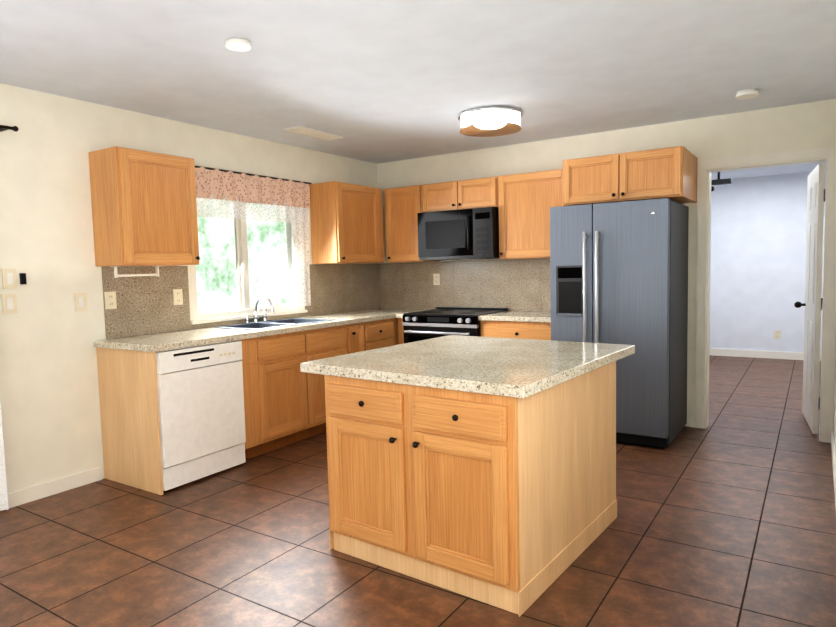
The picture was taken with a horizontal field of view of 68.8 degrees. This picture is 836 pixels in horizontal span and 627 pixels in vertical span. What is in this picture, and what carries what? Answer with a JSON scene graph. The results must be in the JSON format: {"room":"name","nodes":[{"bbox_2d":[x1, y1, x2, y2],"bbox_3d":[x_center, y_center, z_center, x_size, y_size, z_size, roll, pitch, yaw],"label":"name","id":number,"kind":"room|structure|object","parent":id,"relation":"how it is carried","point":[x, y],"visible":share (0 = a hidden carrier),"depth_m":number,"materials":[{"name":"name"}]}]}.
{"room":"kitchen","nodes":[
{"label":"kitchen","id":0,"kind":"room"},
{"bbox_2d":[0,83,377,493],"bbox_3d":[-2.421,-0.094,3.587,0.120,2.450,7.200,1,5,33],"label":"wall","id":1,"kind":"structure","parent":0,"point":[50,405],"depth_m":3.79,"materials":[{"name":"beige paint"}]},
{"bbox_2d":[0,125,18,510],"bbox_3d":[-2.859,0.098,2.701,0.118,2.181,2.116,1,5,33],"label":"sheer curtain","id":2,"kind":"object","parent":1,"relation":"hanging from","point":[3,496],"visible":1,"depth_m":3.47,"materials":[{"name":"white fabric"}]},
{"bbox_2d":[1,269,17,288],"bbox_3d":[-2.369,-0.202,3.543,0.008,0.115,0.075,1,5,33],"label":"light switch","id":3,"kind":"object","parent":1,"relation":"attached to","point":[9,281],"depth_m":3.54,"materials":[{"name":"beige plastic"}]},
{"bbox_2d":[1,294,17,313],"bbox_3d":[-2.371,-0.057,3.545,0.008,0.115,0.075,1,5,33],"label":"light switch","id":4,"kind":"object","parent":1,"relation":"attached to","point":[9,301],"depth_m":3.54,"materials":[{"name":"beige plastic"}]},
{"bbox_2d":[19,273,26,283],"bbox_3d":[-2.329,-0.205,3.600,0.012,0.065,0.030,1,5,33],"label":"outlet","id":5,"kind":"object","parent":1,"relation":"attached to","point":[22,275],"depth_m":3.59,"materials":[{"name":"black plastic"}]},
{"bbox_2d":[1,467,101,510],"bbox_3d":[-3.186,1.204,2.341,0.012,0.085,4.030,1,5,33],"label":"baseboard","id":6,"kind":"structure","parent":1,"relation":"attached to","point":[33,493],"depth_m":3.77,"materials":[{"name":"white wood"}]},
{"bbox_2d":[74,293,86,311],"bbox_3d":[-2.147,-0.073,3.888,0.008,0.115,0.075,1,5,33],"label":"light switch","id":7,"kind":"object","parent":1,"relation":"attached to","point":[80,299],"depth_m":3.88,"materials":[{"name":"beige plastic"}]},
{"bbox_2d":[104,291,116,308],"bbox_3d":[-2.034,-0.087,4.041,0.009,0.115,0.075,1,5,33],"label":"outlet","id":8,"kind":"object","parent":1,"relation":"attached to","point":[110,297],"depth_m":4.04,"materials":[{"name":"beige plastic"}]},
{"bbox_2d":[88,146,199,277],"bbox_3d":[-1.796,-0.649,4.080,0.362,0.806,0.570,1,5,33],"label":"upper cabinet","id":9,"kind":"object","parent":1,"relation":"attached to","point":[144,208],"visible":1,"depth_m":3.92,"materials":[{"name":"brown wood"}]},
{"bbox_2d":[173,289,182,304],"bbox_3d":[-1.756,-0.120,4.467,0.009,0.115,0.075,1,5,33],"label":"outlet","id":10,"kind":"object","parent":1,"relation":"attached to","point":[177,293],"depth_m":4.46,"materials":[{"name":"beige plastic"}]},
{"bbox_2d":[101,263,380,338],"bbox_3d":[-1.231,-0.183,5.286,0.012,0.476,3.049,1,5,33],"label":"backsplash","id":11,"kind":"structure","parent":1,"relation":"attached to","point":[146,305],"depth_m":4.46,"materials":[{"name":"stone"}]},
{"bbox_2d":[190,205,307,323],"bbox_3d":[-1.423,-0.530,5.070,0.155,1.130,1.230,1,5,33],"label":"window","id":12,"kind":"structure","parent":1,"relation":"in","point":[242,309],"depth_m":5.04,"materials":[{"name":"clear glass"}]},
{"bbox_2d":[195,166,311,306],"bbox_3d":[-1.332,-0.579,5.006,0.034,1.113,1.370,1,5,33],"label":"curtain valance","id":13,"kind":"object","parent":12,"relation":"hanging from","point":[239,190],"visible":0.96,"depth_m":5.07,"materials":[{"name":"fabric"}]},
{"bbox_2d":[309,181,383,263],"bbox_3d":[-0.644,-0.847,5.841,0.362,0.730,0.715,1,5,33],"label":"upper cabinet","id":14,"kind":"object","parent":1,"relation":"attached to","point":[346,223],"visible":1,"depth_m":5.62,"materials":[{"name":"brown wood"}]},
{"bbox_2d":[0,355,835,626],"bbox_3d":[0.816,1.069,4.092,5.200,0.100,11.800,1,5,33],"label":"floor","id":15,"kind":"structure","parent":0,"point":[726,517],"depth_m":2.92,"materials":[{"name":"brown tile"}]},
{"bbox_2d":[201,324,348,459],"bbox_3d":[-1.156,0.568,4.862,0.631,0.880,1.129,1,5,33],"label":"base cabinet","id":16,"kind":"object","parent":15,"relation":"on","point":[284,400],"depth_m":4.57,"materials":[{"name":"brown wood"}]},
{"bbox_2d":[93,328,268,351],"bbox_3d":[-1.595,0.169,4.161,0.643,0.040,0.900,1,5,33],"label":"countertop","id":17,"kind":"structure","parent":16,"relation":"on","point":[157,342],"depth_m":3.97,"materials":[{"name":"beige stone"}]},
{"bbox_2d":[214,318,332,329],"bbox_3d":[-1.123,0.178,4.883,0.464,0.201,0.844,1,5,33],"label":"stainless steel sink","id":18,"kind":"object","parent":17,"relation":"in","point":[273,324],"visible":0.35,"depth_m":4.92,"materials":[{"name":"silver metal"}]},
{"bbox_2d":[156,340,245,490],"bbox_3d":[-1.614,0.627,4.107,0.594,0.856,0.636,1,5,33],"label":"dishwasher","id":19,"kind":"object","parent":16,"relation":"in","point":[201,410],"visible":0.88,"depth_m":3.91,"materials":[{"name":"white plastic"}]},
{"bbox_2d":[241,295,273,323],"bbox_3d":[-1.261,-0.037,4.978,0.239,0.231,0.260,1,5,33],"label":"chrome faucet","id":20,"kind":"object","parent":16,"relation":"on","point":[255,316],"visible":0.98,"depth_m":5.00,"materials":[{"name":"silver metal"}]},
{"bbox_2d":[289,308,426,323],"bbox_3d":[-0.515,0.020,5.813,0.643,0.040,1.418,1,5,33],"label":"countertop","id":21,"kind":"structure","parent":16,"relation":"on","point":[363,317],"depth_m":5.57,"materials":[{"name":"beige stone"}]},
{"bbox_2d":[349,324,368,353],"bbox_3d":[-0.783,0.516,5.432,0.631,0.880,0.238,1,5,33],"label":"base cabinet","id":22,"kind":"object","parent":15,"relation":"on","point":[358,333],"depth_m":5.28,"materials":[{"name":"brown wood"}]},
{"bbox_2d":[369,320,396,349],"bbox_3d":[-0.614,0.493,5.690,0.631,0.880,0.495,1,5,33],"label":"base cabinet","id":23,"kind":"object","parent":15,"relation":"on","point":[382,333],"depth_m":5.55,"materials":[{"name":"brown wood"}]},
{"bbox_2d":[397,318,398,344],"bbox_3d":[-0.301,0.449,6.169,0.631,0.880,0.653,1,5,33],"label":"base cabinet","id":24,"kind":"object","parent":15,"relation":"on","point":[397,318],"depth_m":5.79,"materials":[{"name":"brown wood"}]},
{"bbox_2d":[402,307,507,342],"bbox_3d":[0.347,0.437,5.685,0.766,0.945,0.697,1,5,33],"label":"range","id":25,"kind":"object","parent":15,"relation":"on","point":[435,323],"visible":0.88,"depth_m":5.47,"materials":[{"name":"black metal"}]},
{"bbox_2d":[308,363,616,616],"bbox_3d":[0.286,0.683,3.025,1.013,0.855,1.180,2,5,36],"label":"kitchen island","id":26,"kind":"object","parent":15,"relation":"on","point":[481,469],"depth_m":2.56,"materials":[{"name":"brown wood"}]},
{"bbox_2d":[300,335,634,398],"bbox_3d":[0.300,0.225,3.103,1.186,0.045,1.310,2,5,36],"label":"island countertop","id":27,"kind":"structure","parent":26,"relation":"on","point":[523,368],"depth_m":2.84,"materials":[{"name":"beige stone"}]},
{"bbox_2d":[480,321,550,339],"bbox_3d":[0.996,0.480,5.338,0.693,0.880,0.631,1,5,33],"label":"base cabinet","id":28,"kind":"object","parent":15,"relation":"on","point":[535,325],"depth_m":5.04,"materials":[{"name":"brown wood"}]},
{"bbox_2d":[478,310,550,320],"bbox_3d":[0.982,0.022,5.298,0.693,0.040,0.643,1,5,33],"label":"countertop","id":29,"kind":"structure","parent":28,"relation":"on","point":[511,315],"depth_m":5.15,"materials":[{"name":"beige stone"}]},
{"bbox_2d":[550,198,688,448],"bbox_3d":[1.575,0.057,4.775,0.853,1.770,0.838,1,5,33],"label":"refrigerator","id":30,"kind":"object","parent":15,"relation":"on","point":[618,272],"visible":0.73,"depth_m":4.42,"materials":[{"name":"grey metal"}]},
{"bbox_2d":[710,348,820,360],"bbox_3d":[4.876,0.562,8.214,2.640,0.100,0.012,1,5,33],"label":"baseboard","id":31,"kind":"structure","parent":15,"relation":"on","point":[713,351],"depth_m":8.35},
{"bbox_2d":[0,0,835,179],"bbox_3d":[0.796,-1.472,3.874,5.140,0.100,11.640,1,5,33],"label":"ceiling","id":32,"kind":"structure","parent":0,"point":[378,81],"depth_m":3.32,"materials":[{"name":"paint"}]},
{"bbox_2d":[225,38,250,50],"bbox_3d":[-0.870,-1.301,2.954,0.120,0.022,0.120,1,5,33],"label":"ceiling light","id":33,"kind":"object","parent":32,"relation":"attached to","point":[237,44],"visible":1,"depth_m":2.93,"materials":[{"name":"white plastic"}]},
{"bbox_2d":[284,126,342,140],"bbox_3d":[-0.836,-1.454,4.943,0.160,0.016,0.520,1,5,33],"label":"ceiling vent","id":34,"kind":"object","parent":32,"relation":"in","point":[302,130],"visible":1,"depth_m":4.90,"materials":[{"name":"white plastic"}]},
{"bbox_2d":[458,106,522,136],"bbox_3d":[0.529,-1.401,4.475,0.470,0.116,0.470,1,5,33],"label":"flush ceiling light","id":35,"kind":"object","parent":32,"relation":"attached to","point":[488,121],"visible":1,"depth_m":4.33,"materials":[{"name":"white glass"}]},
{"bbox_2d":[711,172,730,191],"bbox_3d":[3.244,-1.503,6.585,0.240,0.360,0.060,1,5,33],"label":"ceiling fan","id":36,"kind":"object","parent":32,"relation":"hanging from","point":[718,181],"visible":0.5,"depth_m":6.57,"materials":[{"name":"grey metal"}]},
{"bbox_2d":[736,89,758,99],"bbox_3d":[2.174,-1.449,4.030,0.140,0.034,0.140,1,5,33],"label":"smoke detector","id":37,"kind":"object","parent":32,"relation":"attached to","point":[747,94],"visible":1,"depth_m":4.00,"materials":[{"name":"white plastic"}]},
{"bbox_2d":[377,99,835,426],"bbox_3d":[1.322,-0.328,5.503,4.290,2.450,0.120,1,5,33],"label":"wall","id":38,"kind":"structure","parent":0,"point":[810,125],"depth_m":4.91,"materials":[{"name":"beige paint"}]},
{"bbox_2d":[384,185,439,262],"bbox_3d":[-0.075,-0.878,6.076,0.444,0.730,0.363,1,5,33],"label":"upper cabinet","id":39,"kind":"object","parent":38,"relation":"attached to","point":[403,206],"visible":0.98,"depth_m":5.97,"materials":[{"name":"brown wood"}]},
{"bbox_2d":[433,274,439,284],"bbox_3d":[0.188,-0.344,6.152,0.075,0.115,0.009,1,5,33],"label":"outlet","id":40,"kind":"object","parent":38,"relation":"attached to","point":[436,277],"depth_m":6.15,"materials":[{"name":"beige plastic"}]},
{"bbox_2d":[422,176,497,212],"bbox_3d":[0.440,-1.096,5.720,0.792,0.268,0.363,1,5,33],"label":"upper cabinet","id":41,"kind":"object","parent":38,"relation":"attached to","point":[466,194],"visible":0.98,"depth_m":5.58,"materials":[{"name":"brown wood"}]},
{"bbox_2d":[417,207,498,259],"bbox_3d":[0.428,-0.733,5.715,0.788,0.446,0.438,1,5,33],"label":"microwave","id":42,"kind":"object","parent":41,"relation":"attached to","point":[472,233],"visible":0.98,"depth_m":5.53,"materials":[{"name":"black plastic"}]},
{"bbox_2d":[381,258,550,310],"bbox_3d":[0.528,-0.275,5.947,2.175,0.476,0.011,1,5,33],"label":"backsplash","id":43,"kind":"structure","parent":38,"relation":"attached to","point":[514,284],"depth_m":5.95,"materials":[{"name":"stone"}]},
{"bbox_2d":[498,169,562,258],"bbox_3d":[1.055,-0.851,5.339,0.656,0.730,0.363,1,5,33],"label":"upper cabinet","id":44,"kind":"object","parent":38,"relation":"attached to","point":[526,201],"visible":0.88,"depth_m":5.26,"materials":[{"name":"brown wood"}]},
{"bbox_2d":[563,146,696,205],"bbox_3d":[1.646,-1.032,4.760,0.875,0.350,0.658,1,5,33],"label":"upper cabinet","id":45,"kind":"object","parent":38,"relation":"attached to","point":[670,173],"visible":1,"depth_m":4.50,"materials":[{"name":"brown wood"}]},
{"bbox_2d":[695,146,835,442],"bbox_3d":[2.640,-0.132,4.665,0.920,2.120,0.160,1,5,33],"label":"door frame","id":46,"kind":"structure","parent":38,"relation":"attached to","point":[707,168],"depth_m":4.52,"materials":[{"name":"white wood"}]},
{"bbox_2d":[794,163,824,433],"bbox_3d":[3.153,-0.123,4.878,0.201,2.022,0.756,1,5,27],"label":"interior door","id":47,"kind":"structure","parent":38,"relation":"in","point":[813,304],"depth_m":4.67,"materials":[{"name":"white wood"}]},
{"bbox_2d":[710,171,825,352],"bbox_3d":[2.635,-0.301,4.725,2.640,2.450,0.010,1,5,33],"label":"wall","id":48,"kind":"structure","parent":0,"point":[758,256],"depth_m":4.68,"materials":[{"name":"paint"}]},
{"bbox_2d":[774,330,780,338],"bbox_3d":[4.836,0.283,8.215,0.075,0.115,0.009,1,5,33],"label":"outlet","id":49,"kind":"object","parent":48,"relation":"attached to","point":[777,333],"depth_m":8.21,"materials":[{"name":"beige plastic"}]},
{"bbox_2d":[833,343,835,457],"bbox_3d":[1.072,-0.008,1.311,0.120,2.450,7.200,1,5,33],"label":"wall","id":50,"kind":"structure","parent":0,"point":[834,426],"depth_m":4.18,"materials":[{"name":"beige paint"}]},
{"bbox_2d":[831,432,835,506],"bbox_3d":[1.047,1.169,1.433,0.017,0.085,7.200,1,5,33],"label":"baseboard","id":51,"kind":"structure","parent":50,"relation":"attached to","point":[832,437],"depth_m":3.77,"materials":[{"name":"white wood"}]},
{"label":"outside","id":52,"kind":"structure","parent":0,"visible":0},
{"bbox_2d":[196,201,288,309],"bbox_3d":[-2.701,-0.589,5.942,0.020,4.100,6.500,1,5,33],"label":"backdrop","id":53,"kind":"structure","parent":52,"point":[226,273],"depth_m":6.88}
]}

